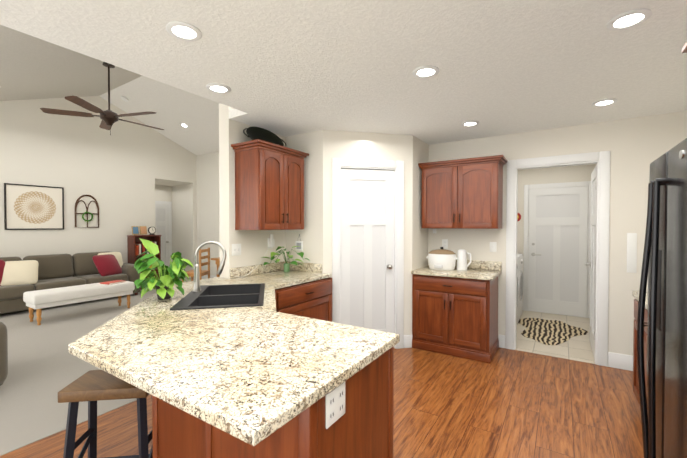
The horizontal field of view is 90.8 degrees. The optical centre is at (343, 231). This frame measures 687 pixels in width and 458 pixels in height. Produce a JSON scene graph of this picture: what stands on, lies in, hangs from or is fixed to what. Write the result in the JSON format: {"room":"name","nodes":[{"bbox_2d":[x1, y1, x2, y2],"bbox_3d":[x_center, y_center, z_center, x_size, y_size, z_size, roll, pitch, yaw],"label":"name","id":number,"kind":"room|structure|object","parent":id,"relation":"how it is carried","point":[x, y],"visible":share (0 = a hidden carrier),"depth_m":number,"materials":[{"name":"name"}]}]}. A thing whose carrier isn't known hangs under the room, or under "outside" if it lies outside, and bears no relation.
{"room":"kitchen","nodes":[
{"label":"kitchen","id":0,"kind":"room"},
{"bbox_2d":[0,277,190,455],"bbox_3d":[-4.138,1.376,5.089,6.600,0.054,7.220,1,1,33],"label":"floor carpet","id":1,"kind":"object","parent":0,"point":[45,366],"visible":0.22,"depth_m":3.41,"materials":[{"name":"beige carpet"}]},
{"bbox_2d":[0,322,7,385],"bbox_3d":[-3.534,0.929,2.767,0.960,0.920,0.980,1,1,33],"label":"armchair","id":2,"kind":"object","parent":1,"relation":"on","point":[3,353],"visible":1,"depth_m":2.90,"materials":[{"name":"fabric"}]},
{"bbox_2d":[0,251,140,313],"bbox_3d":[-5.250,0.886,6.124,0.920,0.901,2.670,1,1,33],"label":"couch","id":3,"kind":"object","parent":1,"relation":"on","point":[19,276],"visible":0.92,"depth_m":6.11,"materials":[{"name":"fabric"}]},
{"bbox_2d":[23,281,134,324],"bbox_3d":[-4.191,1.120,5.464,0.460,0.455,1.360,1,1,33],"label":"bench","id":4,"kind":"object","parent":1,"relation":"on","point":[38,300],"visible":0.96,"depth_m":5.20,"materials":[{"name":"fabric"}]},
{"bbox_2d":[100,280,125,284],"bbox_3d":[-3.937,0.875,5.797,0.222,0.022,0.300,0,1,21],"label":"books","id":5,"kind":"object","parent":4,"relation":"on","point":[113,282],"visible":1,"depth_m":5.74,"materials":[{"name":"red paper"}]},
{"bbox_2d":[127,235,160,289],"bbox_3d":[-4.562,0.702,7.777,0.325,1.218,0.604,1,1,33],"label":"bookcase","id":6,"kind":"object","parent":1,"relation":"on","point":[135,247],"visible":0.33,"depth_m":7.63,"materials":[{"name":"brown wood"}]},
{"bbox_2d":[131,226,155,234],"bbox_3d":[-4.575,-0.011,7.769,0.080,0.200,0.520,1,1,33],"label":"decor","id":7,"kind":"object","parent":6,"relation":"on","point":[143,230],"visible":1,"depth_m":7.73,"materials":[{"name":"multicoloured metal"}]},
{"bbox_2d":[181,248,209,281],"bbox_3d":[-3.111,0.841,7.142,0.425,0.960,0.440,0,1,3],"label":"dining chair","id":8,"kind":"object","parent":1,"relation":"on","point":[190,273],"visible":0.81,"depth_m":7.10,"materials":[{"name":"brown wood"}]},
{"bbox_2d":[211,257,219,276],"bbox_3d":[-1.859,0.943,7.053,1.500,0.760,1.000,1,1,33],"label":"dining table","id":9,"kind":"object","parent":1,"relation":"on","point":[217,262],"visible":0.17,"depth_m":7.01,"materials":[{"name":"brown wood"}]},
{"bbox_2d":[0,96,196,277],"bbox_3d":[-5.902,-0.748,6.120,0.120,4.170,7.100,1,1,33],"label":"wall","id":10,"kind":"structure","parent":0,"point":[120,169],"depth_m":6.98,"materials":[{"name":"paint"}]},
{"bbox_2d":[4,183,63,229],"bbox_3d":[-5.709,-0.436,6.286,0.029,0.820,0.840,1,1,33],"label":"framed picture","id":11,"kind":"object","parent":10,"relation":"attached to","point":[31,207],"visible":0.96,"depth_m":6.26,"materials":[{"name":"black"}]},
{"bbox_2d":[75,194,98,227],"bbox_3d":[-5.255,-0.408,6.958,0.064,0.687,0.432,1,1,33],"label":"decor","id":12,"kind":"object","parent":10,"relation":"attached to","point":[86,212],"visible":0.98,"depth_m":6.95,"materials":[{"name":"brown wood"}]},
{"bbox_2d":[155,179,189,204],"bbox_3d":[-4.858,-0.042,8.955,1.180,2.670,1.220,1,1,33],"label":"wall","id":13,"kind":"structure","parent":0,"point":[163,190],"depth_m":9.41,"materials":[{"name":"paint"}]},
{"bbox_2d":[155,204,168,266],"bbox_3d":[-5.142,0.270,9.286,0.102,2.020,0.772,1,1,33],"label":"hall door","id":14,"kind":"structure","parent":13,"relation":"in","point":[162,219],"depth_m":9.50,"materials":[{"name":"white paint"}]},
{"bbox_2d":[155,201,171,265],"bbox_3d":[-5.179,0.228,9.309,0.017,2.120,0.956,1,1,33],"label":"door frame","id":15,"kind":"structure","parent":13,"relation":"attached to","point":[170,221],"depth_m":9.66,"materials":[{"name":"white wood"}]},
{"bbox_2d":[172,151,219,277],"bbox_3d":[-2.217,-0.374,8.047,6.600,3.361,0.120,1,1,33],"label":"wall","id":16,"kind":"structure","parent":0,"point":[207,167],"depth_m":8.95,"materials":[{"name":"paint"}]},
{"bbox_2d":[202,275,216,278],"bbox_3d":[-1.708,1.238,7.662,5.300,0.150,0.020,1,1,33],"label":"baseboard","id":17,"kind":"structure","parent":16,"relation":"attached to","point":[205,276],"depth_m":8.84,"materials":[{"name":"white wood"}]},
{"bbox_2d":[219,103,285,277],"bbox_3d":[-0.271,-0.793,4.827,0.150,4.300,3.420,1,1,33],"label":"wall","id":18,"kind":"structure","parent":0,"point":[254,246],"depth_m":3.42,"materials":[{"name":"paint"}]},
{"bbox_2d":[232,244,240,255],"bbox_3d":[-1.082,0.189,3.431,0.012,0.120,0.118,1,1,33],"label":"switch plate","id":19,"kind":"object","parent":18,"relation":"attached to","point":[236,249],"visible":1,"depth_m":3.43,"materials":[{"name":"white plastic"}]},
{"bbox_2d":[231,127,308,229],"bbox_3d":[-0.750,-0.559,3.581,0.386,1.091,0.760,1,1,33],"label":"upper cabinet","id":20,"kind":"object","parent":18,"relation":"attached to","point":[269,180],"visible":1,"depth_m":3.38,"materials":[{"name":"brown wood"}]},
{"bbox_2d":[268,234,274,248],"bbox_3d":[-0.811,0.118,3.816,0.050,0.160,0.075,1,1,33],"label":"outlet","id":21,"kind":"object","parent":18,"relation":"attached to","point":[271,242],"visible":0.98,"depth_m":3.80,"materials":[{"name":"white plastic"}]},
{"bbox_2d":[0,310,643,457],"bbox_3d":[0.627,1.416,2.588,4.120,0.052,8.170,1,1,33],"label":"floor","id":22,"kind":"structure","parent":0,"point":[507,403],"depth_m":2.63,"materials":[{"name":"brown wood"}]},
{"bbox_2d":[58,370,152,457],"bbox_3d":[-1.182,1.085,1.767,0.426,0.642,0.286,0,1,-7],"label":"stool","id":23,"kind":"object","parent":22,"relation":"on","point":[92,387],"visible":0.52,"depth_m":1.68,"materials":[{"name":"black wood"}]},
{"bbox_2d":[152,376,351,457],"bbox_3d":[-0.987,0.970,1.785,2.227,0.868,0.216,1,1,33],"label":"base cabinet","id":24,"kind":"object","parent":22,"relation":"on","point":[351,417],"depth_m":1.28,"materials":[{"name":"brown wood"}]},
{"bbox_2d":[275,277,393,457],"bbox_3d":[-0.397,0.956,2.701,2.227,0.868,1.963,1,1,33],"label":"base cabinet","id":25,"kind":"object","parent":22,"relation":"on","point":[373,385],"depth_m":1.56,"materials":[{"name":"brown wood"}]},
{"bbox_2d":[68,270,399,445],"bbox_3d":[-0.531,0.503,2.503,2.290,0.040,2.437,1,1,33],"label":"countertop","id":26,"kind":"structure","parent":25,"relation":"on","point":[254,375],"depth_m":1.38,"materials":[{"name":"stone"}]},
{"bbox_2d":[134,238,193,299],"bbox_3d":[-1.290,0.268,2.391,0.450,0.432,0.368,1,1,33],"label":"potted plant","id":27,"kind":"object","parent":26,"relation":"on","point":[170,275],"visible":1,"depth_m":2.34,"materials":[{"name":"green plant"}]},
{"bbox_2d":[193,240,225,291],"bbox_3d":[-1.071,0.271,2.668,0.233,0.397,0.191,1,1,33],"label":"faucet","id":28,"kind":"object","parent":26,"relation":"on","point":[196,287],"visible":1,"depth_m":2.63,"materials":[{"name":"silver metal"}]},
{"bbox_2d":[170,283,264,309],"bbox_3d":[-0.884,0.589,2.555,0.560,0.234,0.840,0,1,-12],"label":"sink","id":29,"kind":"object","parent":26,"relation":"in","point":[226,296],"visible":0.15,"depth_m":2.51,"materials":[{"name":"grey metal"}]},
{"bbox_2d":[261,246,309,271],"bbox_3d":[-0.629,0.316,3.686,0.434,0.295,0.442,1,1,33],"label":"potted plant","id":30,"kind":"object","parent":26,"relation":"on","point":[286,265],"visible":1,"depth_m":3.76,"materials":[{"name":"green plant"}]},
{"bbox_2d":[412,274,498,363],"bbox_3d":[1.308,0.936,3.965,0.857,0.868,0.616,1,1,33],"label":"base cabinet","id":31,"kind":"object","parent":22,"relation":"on","point":[454,316],"visible":0.98,"depth_m":3.72,"materials":[{"name":"brown wood"}]},
{"bbox_2d":[411,260,501,280],"bbox_3d":[1.319,0.428,3.955,0.882,0.140,0.612,1,1,33],"label":"countertop","id":32,"kind":"structure","parent":31,"relation":"on","point":[484,270],"depth_m":3.87,"materials":[{"name":"stone"}]},
{"bbox_2d":[426,247,457,269],"bbox_3d":[1.183,0.324,4.083,0.364,0.268,0.263,1,1,33],"label":"slow cooker","id":33,"kind":"object","parent":32,"relation":"on","point":[441,258],"visible":1,"depth_m":3.98,"materials":[{"name":"white ceramic"}]},
{"bbox_2d":[457,249,471,269],"bbox_3d":[1.428,0.339,4.012,0.169,0.240,0.120,1,1,33],"label":"kettle","id":34,"kind":"object","parent":32,"relation":"on","point":[462,259],"visible":1,"depth_m":3.98,"materials":[{"name":"white ceramic"}]},
{"bbox_2d":[517,257,517,323],"bbox_3d":[2.009,0.867,4.800,0.811,0.980,0.680,1,1,33],"label":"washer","id":35,"kind":"object","parent":22,"relation":"on","point":[517,290],"visible":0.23,"depth_m":4.73,"materials":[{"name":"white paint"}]},
{"bbox_2d":[517,254,522,321],"bbox_3d":[2.393,0.858,5.397,0.811,0.980,0.680,1,1,33],"label":"dryer","id":36,"kind":"object","parent":22,"relation":"on","point":[520,275],"visible":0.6,"depth_m":5.10,"materials":[{"name":"white paint"}]},
{"bbox_2d":[518,318,587,344],"bbox_3d":[2.807,1.355,4.587,0.851,0.006,1.286,1,1,33],"label":"cowhide rug","id":37,"kind":"object","parent":22,"relation":"on","point":[549,332],"visible":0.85,"depth_m":4.56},
{"bbox_2d":[633,299,647,404],"bbox_3d":[2.253,0.965,2.100,0.618,0.868,1.120,1,1,33],"label":"base cabinet","id":38,"kind":"object","parent":22,"relation":"on","point":[635,378],"visible":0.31,"depth_m":2.60,"materials":[{"name":"brown wood"}]},
{"bbox_2d":[632,291,647,309],"bbox_3d":[2.267,0.509,2.090,0.592,0.040,1.160,1,1,33],"label":"countertop","id":39,"kind":"structure","parent":38,"relation":"on","point":[635,294],"depth_m":2.55,"materials":[{"name":"stone"}]},
{"bbox_2d":[637,138,686,457],"bbox_3d":[1.606,0.530,1.255,0.745,1.765,0.910,1,1,33],"label":"refrigerator","id":40,"kind":"object","parent":22,"relation":"on","point":[663,403],"visible":1,"depth_m":1.45,"materials":[{"name":"black metal"}]},
{"bbox_2d":[0,0,686,154],"bbox_3d":[-1.652,-2.010,4.002,9.540,1.780,8.170,1,1,33],"label":"ceiling","id":41,"kind":"structure","parent":0,"point":[285,68],"depth_m":2.25,"materials":[{"name":"white paint"}]},
{"bbox_2d":[40,62,163,134],"bbox_3d":[-3.360,-1.925,4.953,1.515,1.077,1.440,1,1,33],"label":"ceiling fan","id":42,"kind":"object","parent":41,"relation":"hanging from","point":[109,117],"visible":0.96,"depth_m":4.80,"materials":[{"name":"brown wood"}]},
{"bbox_2d":[121,96,128,101],"bbox_3d":[-4.531,-2.739,7.019,0.140,0.082,0.143,1,1,33],"label":"smoke detector","id":43,"kind":"object","parent":41,"relation":"attached to","point":[124,98],"visible":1,"depth_m":7.00,"materials":[{"name":"white plastic"}]},
{"bbox_2d":[166,21,201,40],"bbox_3d":[-0.865,-1.080,1.839,0.180,0.011,0.180,1,1,33],"label":"recessed light","id":44,"kind":"object","parent":41,"relation":"in","point":[183,31],"visible":1,"depth_m":1.83,"materials":[{"name":"white"}]},
{"bbox_2d":[206,83,230,92],"bbox_3d":[-0.958,-1.092,2.600,0.180,0.011,0.180,1,1,33],"label":"recessed light","id":45,"kind":"object","parent":41,"relation":"in","point":[217,88],"visible":0.98,"depth_m":2.59,"materials":[{"name":"white"}]},
{"bbox_2d":[412,66,438,77],"bbox_3d":[0.564,-1.087,2.322,0.180,0.011,0.180,1,1,33],"label":"recessed light","id":46,"kind":"object","parent":41,"relation":"in","point":[424,71],"visible":1,"depth_m":2.31,"materials":[{"name":"white"}]},
{"bbox_2d":[461,121,478,126],"bbox_3d":[1.308,-1.106,3.497,0.180,0.011,0.180,1,1,33],"label":"recessed light","id":47,"kind":"object","parent":41,"relation":"in","point":[469,123],"visible":1,"depth_m":3.49,"materials":[{"name":"white"}]},
{"bbox_2d":[591,99,617,106],"bbox_3d":[2.233,-1.096,2.901,0.180,0.011,0.180,1,1,33],"label":"recessed light","id":48,"kind":"object","parent":41,"relation":"in","point":[604,102],"visible":0.98,"depth_m":2.90,"materials":[{"name":"white"}]},
{"bbox_2d":[606,8,651,29],"bbox_3d":[1.459,-1.078,1.735,0.180,0.011,0.180,1,1,33],"label":"recessed light","id":49,"kind":"object","parent":41,"relation":"in","point":[629,19],"visible":1,"depth_m":1.73,"materials":[{"name":"white"}]},
{"bbox_2d":[286,130,428,334],"bbox_3d":[0.246,0.123,4.093,1.846,2.490,0.465,0,1,-12],"label":"wall","id":50,"kind":"structure","parent":0,"point":[322,148],"depth_m":3.88,"materials":[{"name":"paint"}]},
{"bbox_2d":[230,261,321,277],"bbox_3d":[-0.682,0.416,3.561,0.541,0.099,0.816,1,1,33],"label":"backsplash","id":51,"kind":"structure","parent":50,"relation":"attached to","point":[267,268],"depth_m":3.77,"materials":[{"name":"stone"}]},
{"bbox_2d":[295,235,302,250],"bbox_3d":[-0.515,0.129,3.931,0.105,0.194,0.013,1,1,33],"label":"board","id":52,"kind":"object","parent":50,"relation":"attached to","point":[299,243],"visible":1,"depth_m":3.92,"materials":[{"name":"white plastic"}]},
{"bbox_2d":[332,158,403,348],"bbox_3d":[0.277,0.280,3.909,0.846,2.183,0.120,0,1,-12],"label":"door frame","id":53,"kind":"structure","parent":50,"relation":"attached to","point":[339,164],"depth_m":3.87,"materials":[{"name":"white wood"}]},
{"bbox_2d":[341,169,394,332],"bbox_3d":[0.280,0.331,3.895,0.487,2.065,0.486,1,1,33],"label":"pantry door","id":54,"kind":"structure","parent":50,"relation":"in","point":[367,241],"depth_m":3.89,"materials":[{"name":"white paint"}]},
{"bbox_2d":[517,164,593,300],"bbox_3d":[3.163,0.098,5.723,1.710,2.490,0.120,1,1,33],"label":"wall","id":55,"kind":"structure","parent":0,"point":[576,173],"depth_m":5.57,"materials":[{"name":"paint"}]},
{"bbox_2d":[523,181,590,317],"bbox_3d":[3.440,0.287,5.465,0.950,2.120,0.017,1,1,33],"label":"door frame","id":56,"kind":"structure","parent":55,"relation":"attached to","point":[526,222],"depth_m":5.61,"materials":[{"name":"white wood"}]},
{"bbox_2d":[528,186,587,317],"bbox_3d":[3.420,0.322,5.434,0.802,2.035,0.088,1,1,33],"label":"room door","id":57,"kind":"structure","parent":55,"relation":"in","point":[557,249],"depth_m":5.44,"materials":[{"name":"white paint"}]},
{"bbox_2d":[428,111,686,355],"bbox_3d":[1.658,0.122,4.170,4.120,2.490,0.120,1,1,33],"label":"wall","id":58,"kind":"structure","parent":0,"point":[636,146],"depth_m":3.41,"materials":[{"name":"paint"}]},
{"bbox_2d":[442,239,447,248],"bbox_3d":[1.295,0.165,4.328,0.075,0.118,0.007,1,1,33],"label":"outlet","id":59,"kind":"object","parent":58,"relation":"attached to","point":[444,243],"visible":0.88,"depth_m":4.32,"materials":[{"name":"white plastic"}]},
{"bbox_2d":[418,155,506,228],"bbox_3d":[1.395,-0.426,4.030,0.960,0.790,0.376,1,1,33],"label":"upper cabinet","id":60,"kind":"object","parent":58,"relation":"attached to","point":[466,193],"visible":1,"depth_m":3.87,"materials":[{"name":"brown wood"}]},
{"bbox_2d":[490,242,496,251],"bbox_3d":[1.773,0.190,4.018,0.075,0.118,0.012,1,1,33],"label":"switch plate","id":61,"kind":"object","parent":58,"relation":"attached to","point":[493,246],"visible":1,"depth_m":4.02,"materials":[{"name":"white plastic"}]},
{"bbox_2d":[505,151,609,366],"bbox_3d":[2.326,0.280,3.743,0.946,2.188,0.156,1,1,33],"label":"trim","id":62,"kind":"structure","parent":58,"relation":"attached to","point":[601,160],"depth_m":3.53,"materials":[{"name":"white wood"}]},
{"bbox_2d":[585,166,595,355],"bbox_3d":[2.867,0.328,3.917,0.093,2.070,0.752,1,1,33],"label":"door leaf","id":63,"kind":"structure","parent":58,"relation":"in","point":[592,256],"depth_m":3.92,"materials":[{"name":"white paint"}]},
{"bbox_2d":[608,352,632,370],"bbox_3d":[2.959,1.306,3.271,0.639,0.150,0.017,1,1,33],"label":"baseboard","id":64,"kind":"structure","parent":58,"relation":"attached to","point":[620,361],"depth_m":3.39,"materials":[{"name":"white wood"}]},
{"bbox_2d":[627,233,636,272],"bbox_3d":[2.839,0.215,3.337,0.075,0.390,0.006,1,1,33],"label":"wall panel","id":65,"kind":"object","parent":58,"relation":"attached to","point":[631,252],"visible":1,"depth_m":3.33,"materials":[{"name":"white plastic"}]},
{"bbox_3d":[1.703,0.178,0.545,0.120,2.490,5.930,1,1,33],"label":"wall","id":66,"kind":"structure","parent":0,"visible":0},
{"bbox_2d":[681,42,686,52],"bbox_3d":[1.680,-0.716,1.146,0.576,0.380,0.960,1,1,33],"label":"upper cabinet","id":67,"kind":"object","parent":66,"relation":"attached to","point":[684,49],"visible":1,"depth_m":1.67,"materials":[{"name":"brown wood"}]}
]}

